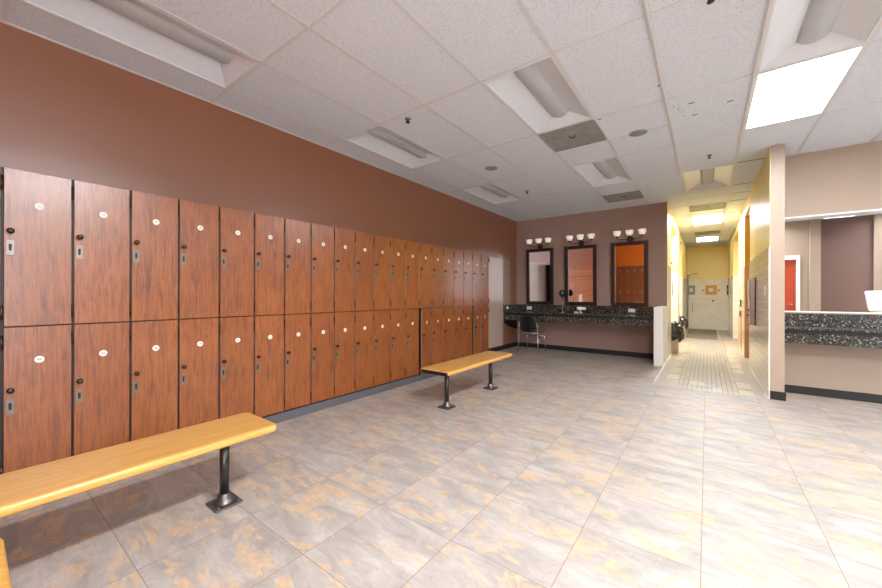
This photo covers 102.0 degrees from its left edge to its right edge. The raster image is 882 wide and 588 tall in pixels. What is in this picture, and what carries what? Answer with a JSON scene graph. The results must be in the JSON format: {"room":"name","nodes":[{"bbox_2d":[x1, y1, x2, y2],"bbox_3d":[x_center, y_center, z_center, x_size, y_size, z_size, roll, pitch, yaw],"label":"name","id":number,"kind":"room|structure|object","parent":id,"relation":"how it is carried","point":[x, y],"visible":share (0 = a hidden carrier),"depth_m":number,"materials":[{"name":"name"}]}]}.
{"room":"locker room","nodes":[
{"label":"locker room","id":0,"kind":"room"},
{"bbox_2d":[0,22,516,345],"bbox_3d":[-1.300,-0.286,4.562,0.120,3.044,10.560,0,0,37],"label":"wall","id":1,"kind":"structure","parent":0,"point":[67,113],"depth_m":3.21,"materials":[{"name":"brown paint"}]},
{"bbox_2d":[489,257,502,347],"bbox_3d":[1.006,0.164,7.551,0.006,1.948,1.340,0,0,37],"label":"wall panel","id":2,"kind":"object","parent":1,"relation":"attached to","point":[495,264],"visible":0.42,"depth_m":7.79,"materials":[{"name":"white paint"}]},
{"bbox_2d":[489,342,516,350],"bbox_3d":[1.214,1.190,7.828,0.012,0.100,2.047,0,0,37],"label":"baseboard","id":3,"kind":"structure","parent":1,"relation":"attached to","point":[498,348],"depth_m":8.09,"materials":[{"name":"black rubber"}]},
{"bbox_2d":[503,259,509,304],"bbox_3d":[1.513,-0.296,8.232,0.004,1.046,0.351,0,0,37],"label":"wall panel","id":4,"kind":"object","parent":1,"relation":"attached to","point":[506,263],"visible":1,"depth_m":8.22,"materials":[{"name":"paint"}]},
{"bbox_2d":[0,329,881,587],"bbox_3d":[5.575,1.276,4.387,11.500,0.063,18.500,0,0,37],"label":"floor","id":5,"kind":"structure","parent":0,"point":[578,470],"depth_m":2.19,"materials":[{"name":"tile"}]},
{"bbox_2d":[0,327,2,473],"bbox_3d":[-2.800,0.662,2.081,0.434,0.943,0.294,0,0,37],"label":"locker","id":6,"kind":"object","parent":5,"relation":"on","point":[1,337],"visible":0.76,"depth_m":2.10,"materials":[{"name":"brown laminate"}]},
{"bbox_2d":[0,167,2,326],"bbox_3d":[-2.799,-0.282,2.081,0.434,0.943,0.294,0,0,37],"label":"locker","id":7,"kind":"object","parent":6,"relation":"on","point":[1,175],"visible":1,"depth_m":2.10,"materials":[{"name":"brown laminate"}]},
{"bbox_2d":[0,538,11,587],"bbox_3d":[-1.800,1.010,0.391,0.390,0.450,1.686,0,0,37],"label":"bench","id":8,"kind":"object","parent":5,"relation":"on","point":[5,582],"visible":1,"depth_m":1.03,"materials":[{"name":"yellow wood"}]},
{"bbox_2d":[1,324,73,473],"bbox_3d":[-2.627,0.662,2.314,0.434,0.943,0.294,0,0,37],"label":"locker","id":9,"kind":"object","parent":5,"relation":"on","point":[36,361],"visible":0.93,"depth_m":2.19,"materials":[{"name":"brown laminate"}]},
{"bbox_2d":[2,167,73,326],"bbox_3d":[-2.625,-0.282,2.314,0.434,0.943,0.294,0,0,37],"label":"locker","id":10,"kind":"object","parent":9,"relation":"on","point":[36,207],"visible":0.99,"depth_m":2.20,"materials":[{"name":"brown laminate"}]},
{"bbox_2d":[72,321,130,455],"bbox_3d":[-2.453,0.662,2.548,0.434,0.943,0.294,0,0,37],"label":"locker","id":11,"kind":"object","parent":5,"relation":"on","point":[100,351],"visible":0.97,"depth_m":2.43,"materials":[{"name":"brown laminate"}]},
{"bbox_2d":[72,180,131,323],"bbox_3d":[-2.451,-0.282,2.548,0.434,0.943,0.294,0,0,37],"label":"locker","id":12,"kind":"object","parent":11,"relation":"on","point":[100,213],"visible":0.99,"depth_m":2.43,"materials":[{"name":"brown laminate"}]},
{"bbox_2d":[0,412,276,517],"bbox_3d":[-1.792,1.010,1.430,0.400,0.450,2.161,0,0,37],"label":"bench","id":13,"kind":"object","parent":5,"relation":"on","point":[24,489],"visible":1,"depth_m":1.72,"materials":[{"name":"yellow wood"}]},
{"bbox_2d":[129,319,178,440],"bbox_3d":[-2.279,0.663,2.781,0.434,0.943,0.294,0,0,37],"label":"locker","id":14,"kind":"object","parent":5,"relation":"on","point":[153,404],"visible":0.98,"depth_m":2.66,"materials":[{"name":"brown laminate"}]},
{"bbox_2d":[130,190,179,320],"bbox_3d":[-2.277,-0.281,2.781,0.434,0.943,0.294,0,0,37],"label":"locker","id":15,"kind":"object","parent":14,"relation":"on","point":[153,218],"visible":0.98,"depth_m":2.66,"materials":[{"name":"brown laminate"}]},
{"bbox_2d":[178,317,219,428],"bbox_3d":[-2.105,0.663,3.014,0.434,0.943,0.294,0,0,37],"label":"locker","id":16,"kind":"object","parent":5,"relation":"on","point":[198,339],"visible":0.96,"depth_m":2.90,"materials":[{"name":"brown laminate"}]},
{"bbox_2d":[178,199,219,318],"bbox_3d":[-2.104,-0.281,3.014,0.434,0.943,0.294,0,0,37],"label":"locker","id":17,"kind":"object","parent":16,"relation":"on","point":[198,223],"visible":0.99,"depth_m":2.90,"materials":[{"name":"brown laminate"}]},
{"bbox_2d":[218,316,254,418],"bbox_3d":[-1.931,0.663,3.247,0.434,0.943,0.294,0,0,37],"label":"locker","id":18,"kind":"object","parent":5,"relation":"on","point":[236,336],"visible":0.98,"depth_m":3.13,"materials":[{"name":"brown laminate"}]},
{"bbox_2d":[219,206,254,316],"bbox_3d":[-1.930,-0.281,3.247,0.434,0.943,0.294,0,0,37],"label":"locker","id":19,"kind":"object","parent":18,"relation":"on","point":[236,227],"visible":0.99,"depth_m":3.13,"materials":[{"name":"brown laminate"}]},
{"bbox_2d":[253,314,284,416],"bbox_3d":[-1.758,0.663,3.480,0.434,0.943,0.294,0,0,37],"label":"locker","id":20,"kind":"object","parent":5,"relation":"on","point":[268,397],"visible":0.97,"depth_m":3.36,"materials":[{"name":"brown laminate"}]},
{"bbox_2d":[254,213,284,315],"bbox_3d":[-1.756,-0.281,3.480,0.434,0.943,0.294,0,0,37],"label":"locker","id":21,"kind":"object","parent":20,"relation":"on","point":[269,231],"visible":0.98,"depth_m":3.36,"materials":[{"name":"brown laminate"}]},
{"bbox_2d":[283,313,311,409],"bbox_3d":[-1.584,0.664,3.713,0.434,0.943,0.294,0,0,37],"label":"locker","id":22,"kind":"object","parent":5,"relation":"on","point":[297,393],"visible":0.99,"depth_m":3.60,"materials":[{"name":"brown laminate"}]},
{"bbox_2d":[284,218,311,313],"bbox_3d":[-1.582,-0.280,3.713,0.434,0.943,0.294,0,0,37],"label":"locker","id":23,"kind":"object","parent":22,"relation":"on","point":[297,234],"visible":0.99,"depth_m":3.60,"materials":[{"name":"brown laminate"}]},
{"bbox_2d":[310,312,334,402],"bbox_3d":[-1.410,0.664,3.947,0.434,0.943,0.294,0,0,37],"label":"locker","id":24,"kind":"object","parent":5,"relation":"on","point":[322,387],"visible":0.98,"depth_m":3.83,"materials":[{"name":"brown laminate"}]},
{"bbox_2d":[311,223,334,312],"bbox_3d":[-1.409,-0.280,3.947,0.434,0.943,0.294,0,0,37],"label":"locker","id":25,"kind":"object","parent":24,"relation":"on","point":[322,238],"visible":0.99,"depth_m":3.83,"materials":[{"name":"brown laminate"}]},
{"bbox_2d":[333,311,355,396],"bbox_3d":[-1.236,0.664,4.180,0.434,0.943,0.294,0,0,37],"label":"locker","id":26,"kind":"object","parent":5,"relation":"on","point":[344,326],"visible":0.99,"depth_m":4.07,"materials":[{"name":"brown laminate"}]},
{"bbox_2d":[334,227,355,311],"bbox_3d":[-1.235,-0.280,4.180,0.434,0.943,0.294,0,0,37],"label":"locker","id":27,"kind":"object","parent":26,"relation":"on","point":[344,241],"visible":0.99,"depth_m":4.07,"materials":[{"name":"brown laminate"}]},
{"bbox_2d":[261,373,437,423],"bbox_3d":[-1.082,1.186,4.425,0.393,0.100,6.107,0,0,37],"label":"plinth","id":28,"kind":"object","parent":5,"relation":"on","point":[289,414],"visible":0.17,"depth_m":4.03,"materials":[{"name":"grey plastic"}]},
{"bbox_2d":[354,310,373,390],"bbox_3d":[-1.062,0.665,4.413,0.434,0.943,0.294,0,0,37],"label":"locker","id":29,"kind":"object","parent":5,"relation":"on","point":[364,378],"visible":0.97,"depth_m":4.30,"materials":[{"name":"brown laminate"}]},
{"bbox_2d":[355,231,373,310],"bbox_3d":[-1.061,-0.279,4.413,0.434,0.943,0.294,0,0,37],"label":"locker","id":30,"kind":"object","parent":29,"relation":"on","point":[364,242],"visible":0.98,"depth_m":4.30,"materials":[{"name":"brown laminate"}]},
{"bbox_2d":[373,310,390,385],"bbox_3d":[-0.889,0.665,4.646,0.434,0.943,0.294,0,0,37],"label":"locker","id":31,"kind":"object","parent":5,"relation":"on","point":[381,323],"visible":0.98,"depth_m":4.53,"materials":[{"name":"brown laminate"}]},
{"bbox_2d":[373,235,390,309],"bbox_3d":[-0.887,-0.279,4.646,0.434,0.943,0.294,0,0,37],"label":"locker","id":32,"kind":"object","parent":31,"relation":"on","point":[382,244],"visible":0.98,"depth_m":4.53,"materials":[{"name":"brown laminate"}]},
{"bbox_2d":[390,309,405,381],"bbox_3d":[-0.715,0.665,4.879,0.434,0.943,0.294,0,0,37],"label":"locker","id":33,"kind":"object","parent":5,"relation":"on","point":[398,316],"visible":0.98,"depth_m":4.76,"materials":[{"name":"brown laminate"}]},
{"bbox_2d":[389,238,405,309],"bbox_3d":[-0.713,-0.279,4.879,0.434,0.943,0.294,0,0,37],"label":"locker","id":34,"kind":"object","parent":33,"relation":"on","point":[398,246],"visible":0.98,"depth_m":4.76,"materials":[{"name":"brown laminate"}]},
{"bbox_2d":[405,308,419,377],"bbox_3d":[-0.541,0.666,5.112,0.434,0.943,0.294,0,0,37],"label":"locker","id":35,"kind":"object","parent":5,"relation":"on","point":[412,366],"visible":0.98,"depth_m":5.00,"materials":[{"name":"brown laminate"}]},
{"bbox_2d":[405,240,419,308],"bbox_3d":[-0.539,-0.278,5.112,0.434,0.943,0.294,0,0,37],"label":"locker","id":36,"kind":"object","parent":35,"relation":"on","point":[412,250],"visible":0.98,"depth_m":5.00,"materials":[{"name":"brown laminate"}]},
{"bbox_2d":[418,308,431,373],"bbox_3d":[-0.352,0.666,5.334,0.472,0.943,0.295,0,0,37],"label":"locker","id":37,"kind":"object","parent":5,"relation":"on","point":[425,313],"visible":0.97,"depth_m":5.22,"materials":[{"name":"brown laminate"}]},
{"bbox_2d":[419,243,431,307],"bbox_3d":[-0.366,-0.278,5.346,0.434,0.943,0.294,0,0,37],"label":"locker","id":38,"kind":"object","parent":37,"relation":"on","point":[425,254],"visible":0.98,"depth_m":5.23,"materials":[{"name":"brown laminate"}]},
{"bbox_2d":[431,307,443,364],"bbox_3d":[-0.194,0.666,5.579,0.434,0.943,0.294,0,0,37],"label":"locker","id":39,"kind":"object","parent":5,"relation":"on","point":[437,312],"visible":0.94,"depth_m":5.47,"materials":[{"name":"brown laminate"}]},
{"bbox_2d":[432,245,443,307],"bbox_3d":[-0.192,-0.278,5.579,0.434,0.943,0.294,0,0,37],"label":"locker","id":40,"kind":"object","parent":39,"relation":"on","point":[437,252],"visible":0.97,"depth_m":5.46,"materials":[{"name":"brown laminate"}]},
{"bbox_2d":[442,307,453,361],"bbox_3d":[-0.020,0.666,5.812,0.434,0.943,0.294,0,0,37],"label":"locker","id":41,"kind":"object","parent":5,"relation":"on","point":[448,318],"visible":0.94,"depth_m":5.70,"materials":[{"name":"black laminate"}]},
{"bbox_2d":[443,247,453,306],"bbox_3d":[-0.018,-0.278,5.812,0.434,0.943,0.294,0,0,37],"label":"locker","id":42,"kind":"object","parent":41,"relation":"on","point":[448,258],"visible":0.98,"depth_m":5.70,"materials":[{"name":"brown laminate"}]},
{"bbox_2d":[454,306,463,358],"bbox_3d":[0.154,0.667,6.045,0.434,0.943,0.294,0,0,37],"label":"locker","id":43,"kind":"object","parent":5,"relation":"on","point":[458,311],"visible":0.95,"depth_m":5.93,"materials":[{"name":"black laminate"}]},
{"bbox_2d":[454,249,463,306],"bbox_3d":[0.156,-0.277,6.045,0.434,0.943,0.294,0,0,37],"label":"locker","id":44,"kind":"object","parent":43,"relation":"on","point":[458,254],"visible":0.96,"depth_m":5.93,"materials":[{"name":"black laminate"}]},
{"bbox_2d":[421,351,511,409],"bbox_3d":[0.372,1.014,4.343,0.382,0.450,1.519,0,0,37],"label":"bench","id":45,"kind":"object","parent":5,"relation":"on","point":[448,368],"visible":1,"depth_m":4.04,"materials":[{"name":"yellow wood"}]},
{"bbox_2d":[463,306,472,356],"bbox_3d":[0.328,0.667,6.278,0.434,0.943,0.294,0,0,37],"label":"locker","id":46,"kind":"object","parent":5,"relation":"on","point":[468,311],"visible":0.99,"depth_m":6.15,"materials":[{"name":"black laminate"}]},
{"bbox_2d":[463,251,472,305],"bbox_3d":[0.329,-0.277,6.278,0.434,0.943,0.294,0,0,37],"label":"locker","id":47,"kind":"object","parent":46,"relation":"on","point":[468,256],"visible":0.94,"depth_m":6.15,"materials":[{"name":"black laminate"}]},
{"bbox_2d":[472,306,480,354],"bbox_3d":[0.512,0.667,6.504,0.459,0.943,0.295,0,0,37],"label":"locker","id":48,"kind":"object","parent":5,"relation":"on","point":[476,316],"visible":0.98,"depth_m":6.39,"materials":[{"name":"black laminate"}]},
{"bbox_2d":[472,253,481,305],"bbox_3d":[0.503,-0.277,6.511,0.434,0.943,0.294,0,0,37],"label":"locker","id":49,"kind":"object","parent":48,"relation":"on","point":[476,264],"visible":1,"depth_m":6.39,"materials":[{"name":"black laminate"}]},
{"bbox_2d":[479,305,488,352],"bbox_3d":[0.675,0.668,6.745,0.434,0.943,0.294,0,0,37],"label":"locker","id":50,"kind":"object","parent":5,"relation":"on","point":[484,308],"visible":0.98,"depth_m":6.62,"materials":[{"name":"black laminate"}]},
{"bbox_2d":[481,254,488,304],"bbox_3d":[0.677,-0.276,6.745,0.434,0.943,0.294,0,0,37],"label":"locker","id":51,"kind":"object","parent":50,"relation":"on","point":[485,258],"visible":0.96,"depth_m":6.64,"materials":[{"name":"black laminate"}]},
{"bbox_2d":[517,316,545,353],"bbox_3d":[1.994,0.842,7.814,0.489,0.802,0.545,0,0,37],"label":"chair","id":52,"kind":"object","parent":5,"relation":"on","point":[529,324],"visible":1,"depth_m":7.66,"materials":[{"name":"black plastic"}]},
{"bbox_2d":[671,320,684,353],"bbox_3d":[5.049,0.898,7.694,0.337,0.696,0.351,0,0,37],"label":"trash bin","id":53,"kind":"object","parent":5,"relation":"on","point":[677,330],"visible":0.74,"depth_m":7.59,"materials":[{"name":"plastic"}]},
{"bbox_2d":[679,316,688,339],"bbox_3d":[6.809,0.921,10.079,0.301,0.657,0.308,0,0,37],"label":"trash bin","id":54,"kind":"object","parent":5,"relation":"on","point":[682,319],"visible":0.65,"depth_m":9.96,"materials":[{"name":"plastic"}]},
{"bbox_2d":[686,333,717,339],"bbox_3d":[7.872,1.241,10.781,0.740,0.020,1.500,0,0,37],"label":"floor mat","id":55,"kind":"object","parent":5,"relation":"on","point":[689,335],"visible":1,"depth_m":10.54,"materials":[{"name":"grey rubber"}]},
{"bbox_2d":[687,329,716,333],"bbox_3d":[8.914,1.243,12.188,0.770,0.020,1.600,0,0,37],"label":"floor mat","id":56,"kind":"object","parent":5,"relation":"on","point":[704,331],"visible":0.87,"depth_m":12.00,"materials":[{"name":"grey rubber"}]},
{"bbox_2d":[0,0,881,246],"bbox_3d":[5.686,-1.786,4.370,11.309,0.021,18.400,0,0,37],"label":"ceiling","id":57,"kind":"structure","parent":0,"point":[700,44],"depth_m":2.98,"materials":[{"name":"tile"}]},
{"bbox_2d":[21,0,259,88],"bbox_3d":[-1.980,-1.842,2.439,0.590,0.115,1.200,0,0,37],"label":"ceiling light","id":58,"kind":"object","parent":57,"relation":"attached to","point":[137,25],"visible":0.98,"depth_m":2.52,"materials":[{"name":"white metal"}]},
{"bbox_2d":[90,0,230,63],"bbox_3d":[-1.980,-1.856,2.439,0.170,0.042,1.040,0,0,37],"label":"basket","id":59,"kind":"object","parent":58,"relation":"on","point":[126,9],"depth_m":2.48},
{"bbox_2d":[344,125,445,168],"bbox_3d":[-0.523,-1.839,4.395,0.590,0.115,1.200,0,0,37],"label":"ceiling light","id":60,"kind":"object","parent":57,"relation":"attached to","point":[378,139],"visible":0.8,"depth_m":4.43,"materials":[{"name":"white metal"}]},
{"bbox_2d":[365,127,426,157],"bbox_3d":[-0.523,-1.854,4.395,0.170,0.042,1.040,0,0,37],"label":"diffuser","id":61,"kind":"object","parent":60,"relation":"on","point":[376,132],"depth_m":4.33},
{"bbox_2d":[0,0,881,246],"bbox_3d":[5.686,-1.770,4.370,11.309,0.012,18.400,0,0,37],"label":"ceiling grid","id":62,"kind":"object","parent":57,"relation":"attached to","point":[645,3],"depth_m":3.05,"materials":[{"name":"white metal"}]},
{"bbox_2d":[484,166,497,170],"bbox_3d":[0.706,-1.780,5.026,0.190,0.010,0.190,0,0,37],"label":"ceiling speaker","id":63,"kind":"object","parent":57,"relation":"attached to","point":[488,168],"visible":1,"depth_m":5.02},
{"bbox_2d":[462,183,522,203],"bbox_3d":[0.936,-1.837,6.351,0.590,0.115,1.200,0,0,37],"label":"ceiling light","id":64,"kind":"object","parent":57,"relation":"attached to","point":[492,193],"visible":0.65,"depth_m":6.46,"materials":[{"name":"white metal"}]},
{"bbox_2d":[483,55,592,133],"bbox_3d":[0.944,-1.837,3.302,0.590,0.115,1.200,0,0,37],"label":"ceiling light","id":65,"kind":"object","parent":57,"relation":"attached to","point":[538,92],"visible":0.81,"depth_m":3.28,"materials":[{"name":"white metal"}]},
{"bbox_2d":[514,64,567,117],"bbox_3d":[0.944,-1.851,3.302,0.170,0.042,1.040,0,0,37],"label":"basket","id":66,"kind":"object","parent":65,"relation":"on","point":[532,80],"depth_m":3.24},
{"bbox_2d":[538,120,605,151],"bbox_3d":[1.491,-1.786,4.036,0.594,0.016,0.594,0,0,37],"label":"ceiling vent","id":67,"kind":"object","parent":57,"relation":"in","point":[588,132],"visible":0.95,"depth_m":4.03,"materials":[{"name":"grey metal"}]},
{"bbox_2d":[572,157,632,187],"bbox_3d":[2.402,-1.834,5.258,0.590,0.115,1.200,0,0,37],"label":"ceiling light","id":68,"kind":"object","parent":57,"relation":"attached to","point":[610,171],"visible":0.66,"depth_m":5.33,"materials":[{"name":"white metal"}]},
{"bbox_2d":[593,160,616,178],"bbox_3d":[2.402,-1.849,5.258,0.170,0.042,1.040,0,0,37],"label":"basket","id":69,"kind":"object","parent":68,"relation":"on","point":[603,168],"depth_m":5.27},
{"bbox_2d":[603,190,643,202],"bbox_3d":[3.314,-1.782,6.481,0.594,0.016,0.594,0,0,37],"label":"ceiling vent","id":70,"kind":"object","parent":57,"relation":"in","point":[632,195],"visible":1,"depth_m":6.47,"materials":[{"name":"grey metal"}]},
{"bbox_2d":[628,129,647,136],"bbox_3d":[2.167,-1.777,3.924,0.190,0.010,0.190,0,0,37],"label":"ceiling speaker","id":71,"kind":"object","parent":57,"relation":"attached to","point":[639,132],"visible":1,"depth_m":3.91},
{"bbox_2d":[694,230,719,234],"bbox_3d":[7.596,-1.775,10.187,0.594,0.016,0.594,0,0,37],"label":"ceiling vent","id":72,"kind":"object","parent":57,"relation":"in","point":[717,231],"visible":0.86,"depth_m":10.17,"materials":[{"name":"grey metal"}]},
{"bbox_2d":[692,214,722,224],"bbox_3d":[6.296,-1.828,8.442,0.590,0.115,1.200,0,0,37],"label":"ceiling light","id":73,"kind":"object","parent":57,"relation":"attached to","point":[717,218],"visible":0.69,"depth_m":8.64,"materials":[{"name":"white plastic"}]},
{"bbox_2d":[696,236,718,241],"bbox_3d":[8.483,-1.824,11.377,0.590,0.115,1.200,0,0,37],"label":"ceiling light","id":74,"kind":"object","parent":57,"relation":"attached to","point":[713,238],"visible":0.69,"depth_m":11.65,"materials":[{"name":"white plastic"}]},
{"bbox_2d":[689,202,726,211],"bbox_3d":[5.385,-1.779,7.220,0.594,0.016,0.594,0,0,37],"label":"ceiling vent","id":75,"kind":"object","parent":57,"relation":"in","point":[722,204],"visible":0.99,"depth_m":7.23,"materials":[{"name":"grey metal"}]},
{"bbox_2d":[683,164,733,191],"bbox_3d":[4.109,-1.831,5.508,0.590,0.115,1.200,0,0,37],"label":"ceiling light","id":76,"kind":"object","parent":57,"relation":"attached to","point":[716,177],"visible":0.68,"depth_m":5.59,"materials":[{"name":"white metal"}]},
{"bbox_2d":[700,168,713,183],"bbox_3d":[4.109,-1.846,5.508,0.170,0.042,1.040,0,0,37],"label":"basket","id":77,"kind":"object","parent":76,"relation":"on","point":[707,175],"depth_m":5.54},
{"bbox_2d":[745,44,865,129],"bbox_3d":[3.139,-1.833,3.187,0.590,0.115,1.200,0,0,37],"label":"ceiling light","id":78,"kind":"object","parent":57,"relation":"attached to","point":[806,88],"visible":0.63,"depth_m":3.16,"materials":[{"name":"white plastic"}]},
{"bbox_2d":[758,0,881,72],"bbox_3d":[2.410,-1.834,2.209,0.590,0.115,1.200,0,0,37],"label":"ceiling light","id":79,"kind":"object","parent":57,"relation":"attached to","point":[798,30],"visible":0.97,"depth_m":2.44,"materials":[{"name":"white metal"}]},
{"bbox_2d":[797,0,843,43],"bbox_3d":[2.410,-1.849,2.209,0.170,0.042,1.040,0,0,37],"label":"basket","id":80,"kind":"object","parent":79,"relation":"on","point":[819,20],"depth_m":2.41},
{"bbox_2d":[516,202,666,353],"bbox_3d":[3.109,-0.279,7.785,3.097,3.044,0.120,0,0,37],"label":"wall","id":81,"kind":"structure","parent":0,"point":[652,217],"depth_m":7.52,"materials":[{"name":"brown paint"}]},
{"bbox_2d":[526,238,550,248],"bbox_3d":[2.256,-1.170,8.228,0.594,0.227,0.192,0,0,37],"label":"wall sconce","id":82,"kind":"object","parent":81,"relation":"attached to","point":[547,240],"visible":1,"depth_m":8.21,"materials":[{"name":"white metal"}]},
{"bbox_2d":[526,248,553,304],"bbox_3d":[2.287,-0.421,8.267,0.645,1.292,0.036,0,2,37],"label":"framed mirror","id":83,"kind":"object","parent":81,"relation":"attached to","point":[539,262],"visible":1,"depth_m":8.26,"materials":[{"name":"brown wood"}]},
{"bbox_2d":[529,251,549,300],"bbox_3d":[2.292,-0.421,8.274,0.495,1.142,0.012,0,2,37],"label":"mirror glass","id":84,"kind":"object","parent":83,"relation":"attached to","point":[539,261],"depth_m":8.27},
{"bbox_2d":[503,304,653,328],"bbox_3d":[2.803,0.527,7.494,2.953,0.592,0.709,0,0,37],"label":"countertop","id":85,"kind":"structure","parent":81,"relation":"attached to","point":[605,315],"depth_m":7.35,"materials":[{"name":"black stone"}]},
{"bbox_2d":[559,290,565,312],"bbox_3d":[2.621,0.137,7.699,0.132,0.495,0.130,0,0,37],"label":"vanity mirror","id":86,"kind":"object","parent":85,"relation":"on","point":[562,293],"visible":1,"depth_m":7.69,"materials":[{"name":"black metal"}]},
{"bbox_2d":[566,233,594,244],"bbox_3d":[2.998,-1.168,7.675,0.594,0.227,0.192,0,0,37],"label":"wall sconce","id":87,"kind":"object","parent":81,"relation":"attached to","point":[591,235],"visible":1,"depth_m":7.63,"materials":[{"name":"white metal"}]},
{"bbox_2d":[565,244,596,305],"bbox_3d":[3.017,-0.420,7.723,0.665,1.292,0.036,0,2,37],"label":"framed mirror","id":88,"kind":"object","parent":81,"relation":"attached to","point":[581,260],"visible":1,"depth_m":7.71,"materials":[{"name":"brown wood"}]},
{"bbox_2d":[568,248,592,301],"bbox_3d":[3.022,-0.420,7.730,0.515,1.142,0.012,0,2,37],"label":"mirror glass","id":89,"kind":"object","parent":88,"relation":"attached to","point":[580,260],"depth_m":7.72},
{"bbox_2d":[517,342,653,358],"bbox_3d":[3.010,1.193,7.775,2.956,0.100,0.012,0,0,37],"label":"baseboard","id":90,"kind":"structure","parent":81,"relation":"attached to","point":[533,345],"depth_m":7.63,"materials":[{"name":"black rubber"}]},
{"bbox_2d":[517,304,653,314],"bbox_3d":[3.009,0.323,7.770,2.953,0.184,0.021,0,0,37],"label":"backsplash","id":91,"kind":"structure","parent":81,"relation":"attached to","point":[520,307],"depth_m":7.61,"materials":[{"name":"black stone"}]},
{"bbox_2d":[611,240,647,305],"bbox_3d":[3.775,-0.419,7.159,0.665,1.292,0.036,0,2,37],"label":"framed mirror","id":92,"kind":"object","parent":81,"relation":"attached to","point":[629,260],"visible":1,"depth_m":7.15,"materials":[{"name":"brown wood"}]},
{"bbox_2d":[613,228,645,241],"bbox_3d":[3.755,-1.167,7.110,0.594,0.227,0.192,0,0,37],"label":"wall sconce","id":93,"kind":"object","parent":81,"relation":"attached to","point":[642,231],"visible":1,"depth_m":7.08,"materials":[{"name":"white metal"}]},
{"bbox_2d":[667,202,667,358],"bbox_3d":[4.296,-0.277,6.901,0.144,3.044,0.120,0,0,37],"label":"trim","id":94,"kind":"structure","parent":81,"relation":"attached to","point":[667,202],"depth_m":6.83,"materials":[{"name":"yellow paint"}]},
{"bbox_2d":[654,205,686,366],"bbox_3d":[6.434,-0.273,9.766,0.148,3.044,8.850,0,0,37],"label":"wall","id":95,"kind":"structure","parent":0,"point":[677,271],"depth_m":9.04,"materials":[{"name":"yellow paint"}]},
{"bbox_2d":[687,245,727,329],"bbox_3d":[9.650,-0.268,12.945,3.600,3.044,0.108,0,0,37],"label":"wall","id":96,"kind":"structure","parent":0,"point":[710,263],"depth_m":12.89,"materials":[{"name":"beige tile"}]},
{"bbox_2d":[688,285,694,294],"bbox_3d":[9.231,-0.176,13.171,0.230,0.340,0.030,0,0,37],"label":"wall plaque","id":97,"kind":"object","parent":96,"relation":"attached to","point":[691,288],"visible":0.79,"depth_m":13.17,"materials":[{"name":"grey tile"}]},
{"bbox_2d":[687,273,697,328],"bbox_3d":[9.191,0.234,12.950,0.334,2.040,0.307,0,0,-27],"label":"shower riser","id":98,"kind":"object","parent":96,"relation":"attached to","point":[694,273],"visible":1,"depth_m":13.00,"materials":[{"name":"metal"}]},
{"bbox_2d":[705,285,716,294],"bbox_3d":[9.699,-0.175,12.822,0.332,0.340,0.030,0,0,37],"label":"wall plaque","id":99,"kind":"object","parent":96,"relation":"attached to","point":[709,289],"visible":1,"depth_m":12.82,"materials":[{"name":"orange tile"}]},
{"bbox_2d":[728,143,784,398],"bbox_3d":[7.414,-0.271,8.113,1.008,3.044,10.330,0,0,37],"label":"wall","id":100,"kind":"structure","parent":0,"point":[773,166],"depth_m":4.67,"materials":[{"name":"beige paint"}]},
{"bbox_2d":[739,308,741,347],"bbox_3d":[6.587,0.729,7.874,0.030,0.840,0.560,0,0,37],"label":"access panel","id":101,"kind":"object","parent":100,"relation":"attached to","point":[740,310],"visible":1,"depth_m":7.71,"materials":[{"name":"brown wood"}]},
{"bbox_2d":[747,277,755,325],"bbox_3d":[4.837,0.101,5.574,0.090,0.730,0.344,0,0,37],"label":"dispenser","id":102,"kind":"object","parent":100,"relation":"attached to","point":[751,292],"visible":1,"depth_m":5.45,"materials":[{"name":"metal"}]},
{"bbox_2d":[770,391,785,400],"bbox_3d":[4.137,1.195,4.426,0.138,0.100,0.529,0,0,37],"label":"baseboard","id":103,"kind":"structure","parent":100,"relation":"attached to","point":[774,395],"depth_m":4.21,"materials":[{"name":"black rubber"}]},
{"bbox_2d":[785,140,881,394],"bbox_3d":[7.141,-0.272,2.610,6.870,3.044,0.120,0,0,37],"label":"wall","id":104,"kind":"structure","parent":0,"point":[847,178],"depth_m":4.31,"materials":[{"name":"beige paint"}]},
{"bbox_2d":[785,209,881,313],"bbox_3d":[5.405,-0.382,3.820,2.600,1.207,0.013,0,0,37],"label":"wall mirror","id":105,"kind":"object","parent":104,"relation":"attached to","point":[833,261],"visible":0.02,"depth_m":4.30,"materials":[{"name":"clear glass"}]},
{"bbox_2d":[785,313,881,347],"bbox_3d":[5.290,0.405,3.639,2.667,0.340,0.439,0,0,37],"label":"countertop","id":106,"kind":"structure","parent":104,"relation":"attached to","point":[802,328],"depth_m":4.15,"materials":[{"name":"black stone"}]},
{"bbox_2d":[785,325,881,332],"bbox_3d":[5.283,0.401,3.631,2.667,0.024,0.418,0,0,37],"label":"countertop","id":107,"kind":"structure","parent":106,"relation":"on","point":[816,328],"depth_m":4.10,"materials":[{"name":"black stone"}]},
{"bbox_2d":[785,384,881,403],"bbox_3d":[7.065,1.200,2.583,6.755,0.100,0.012,0,0,37],"label":"baseboard","id":108,"kind":"structure","parent":104,"relation":"attached to","point":[848,395],"depth_m":4.30,"materials":[{"name":"black rubber"}]},
{"bbox_2d":[785,313,881,328],"bbox_3d":[5.415,0.327,3.807,2.667,0.184,0.021,0,0,37],"label":"backsplash","id":109,"kind":"structure","parent":104,"relation":"attached to","point":[795,319],"depth_m":4.30,"materials":[{"name":"black stone"}]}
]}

